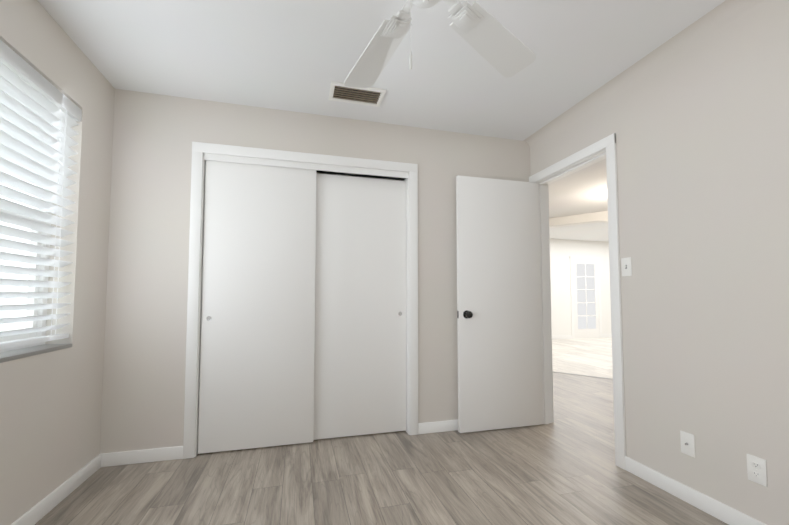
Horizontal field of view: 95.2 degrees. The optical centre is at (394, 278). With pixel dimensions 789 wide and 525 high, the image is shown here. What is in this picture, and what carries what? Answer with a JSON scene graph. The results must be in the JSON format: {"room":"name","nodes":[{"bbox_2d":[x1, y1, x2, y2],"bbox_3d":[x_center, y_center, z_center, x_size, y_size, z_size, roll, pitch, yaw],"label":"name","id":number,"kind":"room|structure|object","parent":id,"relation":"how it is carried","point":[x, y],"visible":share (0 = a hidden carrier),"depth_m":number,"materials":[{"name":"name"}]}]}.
{"room":"empty bedroom","nodes":[
{"label":"empty bedroom","id":0,"kind":"room"},
{"bbox_2d":[0,0,114,524],"bbox_3d":[-1.508,-0.122,0.662,0.200,2.440,3.390,1,-3,-15],"label":"wall","id":1,"kind":"structure","parent":0,"point":[50,417],"depth_m":1.96,"materials":[{"name":"paint"}]},
{"bbox_2d":[0,179,52,352],"bbox_3d":[-1.669,-0.350,1.106,0.063,1.320,1.780,1,-3,-15],"label":"window","id":2,"kind":"structure","parent":1,"relation":"in","point":[31,324],"depth_m":1.88,"materials":[{"name":"white glass"}]},
{"bbox_2d":[0,40,81,349],"bbox_3d":[-1.556,-0.357,1.137,0.076,1.271,1.768,1,-3,-15],"label":"window blinds","id":3,"kind":"object","parent":2,"relation":"attached to","point":[40,115],"visible":1,"depth_m":1.71,"materials":[{"name":"white plastic"}]},
{"bbox_2d":[0,343,72,362],"bbox_3d":[-1.625,0.320,1.083,0.204,0.020,1.780,1,-3,-15],"label":"window sill","id":4,"kind":"structure","parent":1,"relation":"attached to","point":[11,355],"depth_m":1.71,"materials":[{"name":"stone"}]},
{"bbox_2d":[11,453,102,524],"bbox_3d":[-1.418,1.059,0.687,0.018,0.082,3.270,1,-3,-15],"label":"baseboard","id":5,"kind":"structure","parent":1,"relation":"attached to","point":[43,507],"depth_m":1.86,"materials":[{"name":"white wood"}]},
{"bbox_2d":[100,89,530,453],"bbox_3d":[-0.378,-0.013,2.779,3.480,2.440,0.120,1,-3,-15],"label":"wall","id":6,"kind":"structure","parent":0,"point":[155,136],"depth_m":2.45,"materials":[{"name":"paint"}]},
{"bbox_2d":[103,446,182,466],"bbox_3d":[-1.606,1.144,2.320,0.442,0.082,0.014,1,-3,-15],"label":"baseboard","id":7,"kind":"structure","parent":6,"relation":"attached to","point":[176,452],"depth_m":2.31,"materials":[{"name":"white wood"}]},
{"bbox_2d":[198,160,315,453],"bbox_3d":[-0.958,0.178,2.582,0.757,2.014,0.036,1,-3,-15],"label":"closet door","id":8,"kind":"structure","parent":6,"relation":"in","point":[257,343],"depth_m":2.56,"materials":[{"name":"white wood"}]},
{"bbox_2d":[183,142,417,458],"bbox_3d":[-0.620,0.138,2.696,1.631,2.130,0.139,1,-3,-15],"label":"trim","id":9,"kind":"structure","parent":6,"relation":"attached to","point":[202,153],"depth_m":2.60,"materials":[{"name":"white wood"}]},
{"bbox_2d":[313,173,405,439],"bbox_3d":[-0.278,0.199,2.808,0.759,1.996,0.036,1,-3,-15],"label":"closet door","id":10,"kind":"structure","parent":6,"relation":"in","point":[360,331],"depth_m":2.79,"materials":[{"name":"white wood"}]},
{"bbox_2d":[316,170,405,179],"bbox_3d":[-0.621,-0.834,2.752,1.483,0.012,0.087,1,-3,-15],"label":"track rail","id":11,"kind":"object","parent":6,"relation":"attached to","point":[360,175],"visible":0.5,"depth_m":2.86,"materials":[{"name":"grey metal"}]},
{"bbox_2d":[418,419,457,433],"bbox_3d":[0.694,1.175,2.935,1.057,0.082,0.014,1,-3,-15],"label":"baseboard","id":12,"kind":"structure","parent":6,"relation":"attached to","point":[449,425],"depth_m":2.83,"materials":[{"name":"white wood"}]},
{"bbox_2d":[316,172,403,180],"bbox_3d":[-0.711,0.003,3.093,2.000,2.440,0.660,1,-3,-15],"label":"wall","id":13,"kind":"structure","parent":0,"point":[359,176],"depth_m":3.52,"materials":[{"name":"paint"}]},
{"bbox_2d":[38,0,724,140],"bbox_3d":[0.060,-1.376,1.209,3.480,0.120,3.510,1,-3,-15],"label":"ceiling","id":14,"kind":"structure","parent":0,"point":[295,55],"depth_m":2.03,"materials":[{"name":"paint"}]},
{"bbox_2d":[329,81,385,106],"bbox_3d":[-0.256,-1.243,2.444,0.360,0.016,0.210,1,-3,-15],"label":"ceiling vent","id":15,"kind":"object","parent":14,"relation":"in","point":[368,96],"visible":0.96,"depth_m":2.44,"materials":[{"name":"white"}]},
{"bbox_2d":[344,0,535,87],"bbox_3d":[0.071,-1.003,1.211,1.292,0.625,1.304,1,-3,-15],"label":"ceiling fan","id":16,"kind":"object","parent":14,"relation":"hanging from","point":[499,47],"visible":1,"depth_m":1.48,"materials":[{"name":"white"}]},
{"bbox_2d":[35,337,728,524],"bbox_3d":[4.151,1.352,4.587,13.200,0.100,8.940,1,-3,-15],"label":"floor","id":17,"kind":"structure","parent":0,"point":[540,474],"depth_m":2.07,"materials":[{"name":"laminate"}]},
{"bbox_2d":[553,371,612,379],"bbox_3d":[2.258,1.326,5.113,1.730,0.005,0.045,-2,-4,39],"label":"threshold strip","id":18,"kind":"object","parent":17,"relation":"on","point":[583,375],"depth_m":4.86,"materials":[{"name":"wood"}]},
{"bbox_2d":[549,211,607,227],"bbox_3d":[3.977,-0.037,3.872,9.150,2.600,0.160,-2,-4,39],"label":"wall","id":19,"kind":"structure","parent":0,"point":[588,218],"depth_m":4.98,"materials":[{"name":"white paint"}]},
{"bbox_2d":[548,158,608,241],"bbox_3d":[5.831,-1.092,5.163,9.720,0.440,8.940,1,-3,-15],"label":"ceiling","id":20,"kind":"structure","parent":0,"point":[583,191],"depth_m":4.26,"materials":[{"name":"paint"}]},
{"bbox_2d":[550,239,611,338],"bbox_3d":[4.700,0.194,9.327,9.960,2.700,0.194,1,-3,-15],"label":"wall","id":21,"kind":"structure","parent":0,"point":[580,289],"depth_m":9.32,"materials":[{"name":"white paint"}]},
{"bbox_2d":[552,333,611,338],"bbox_3d":[4.852,1.493,9.270,9.420,0.100,0.014,1,-3,-15],"label":"baseboard","id":22,"kind":"structure","parent":21,"relation":"attached to","point":[570,336],"depth_m":9.13,"materials":[{"name":"white wood"}]},
{"bbox_2d":[530,0,788,524],"bbox_3d":[1.699,-0.078,1.520,0.120,2.440,3.390,1,-3,-15],"label":"wall","id":23,"kind":"structure","parent":0,"point":[700,129],"depth_m":1.79,"materials":[{"name":"paint"}]},
{"bbox_2d":[529,133,625,469],"bbox_3d":[1.373,0.144,2.728,0.158,2.120,0.908,1,-3,-15],"label":"door frame","id":24,"kind":"structure","parent":23,"relation":"attached to","point":[601,149],"depth_m":2.48,"materials":[{"name":"white wood"}]},
{"bbox_2d":[456,175,542,432],"bbox_3d":[0.862,0.191,2.951,0.746,2.025,0.161,1,-3,-15],"label":"bedroom door","id":25,"kind":"structure","parent":24,"relation":"attached to","point":[499,326],"depth_m":2.93,"materials":[{"name":"white wood"}]},
{"bbox_2d":[621,257,631,275],"bbox_3d":[1.435,-0.071,2.237,0.020,0.114,0.070,1,-3,-15],"label":"light switch","id":26,"kind":"object","parent":23,"relation":"attached to","point":[626,266],"visible":1,"depth_m":2.23,"materials":[{"name":"white plastic"}]},
{"bbox_2d":[680,430,694,457],"bbox_3d":[1.520,0.861,1.874,0.017,0.114,0.070,1,-3,-15],"label":"wall jack","id":27,"kind":"object","parent":23,"relation":"attached to","point":[687,443],"visible":1,"depth_m":1.87,"materials":[{"name":"white plastic"}]},
{"bbox_2d":[625,457,766,524],"bbox_3d":[1.728,1.080,1.085,0.018,0.082,2.352,1,-3,-15],"label":"baseboard","id":28,"kind":"structure","parent":23,"relation":"attached to","point":[725,513],"depth_m":1.84,"materials":[{"name":"white wood"}]},
{"bbox_2d":[747,454,767,486],"bbox_3d":[1.600,0.847,1.593,0.008,0.114,0.070,1,-3,-15],"label":"electrical outlet","id":29,"kind":"object","parent":23,"relation":"attached to","point":[756,469],"visible":1,"depth_m":1.59,"materials":[{"name":"white plastic"}]},
{"label":"outside","id":30,"kind":"structure","parent":0,"visible":0},
{"bbox_2d":[0,322,25,330],"bbox_3d":[-16.236,1.242,-2.401,29.800,0.100,45.000,1,-3,-15],"label":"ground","id":31,"kind":"structure","parent":30,"point":[15,325],"depth_m":16.00,"materials":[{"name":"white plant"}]}
]}

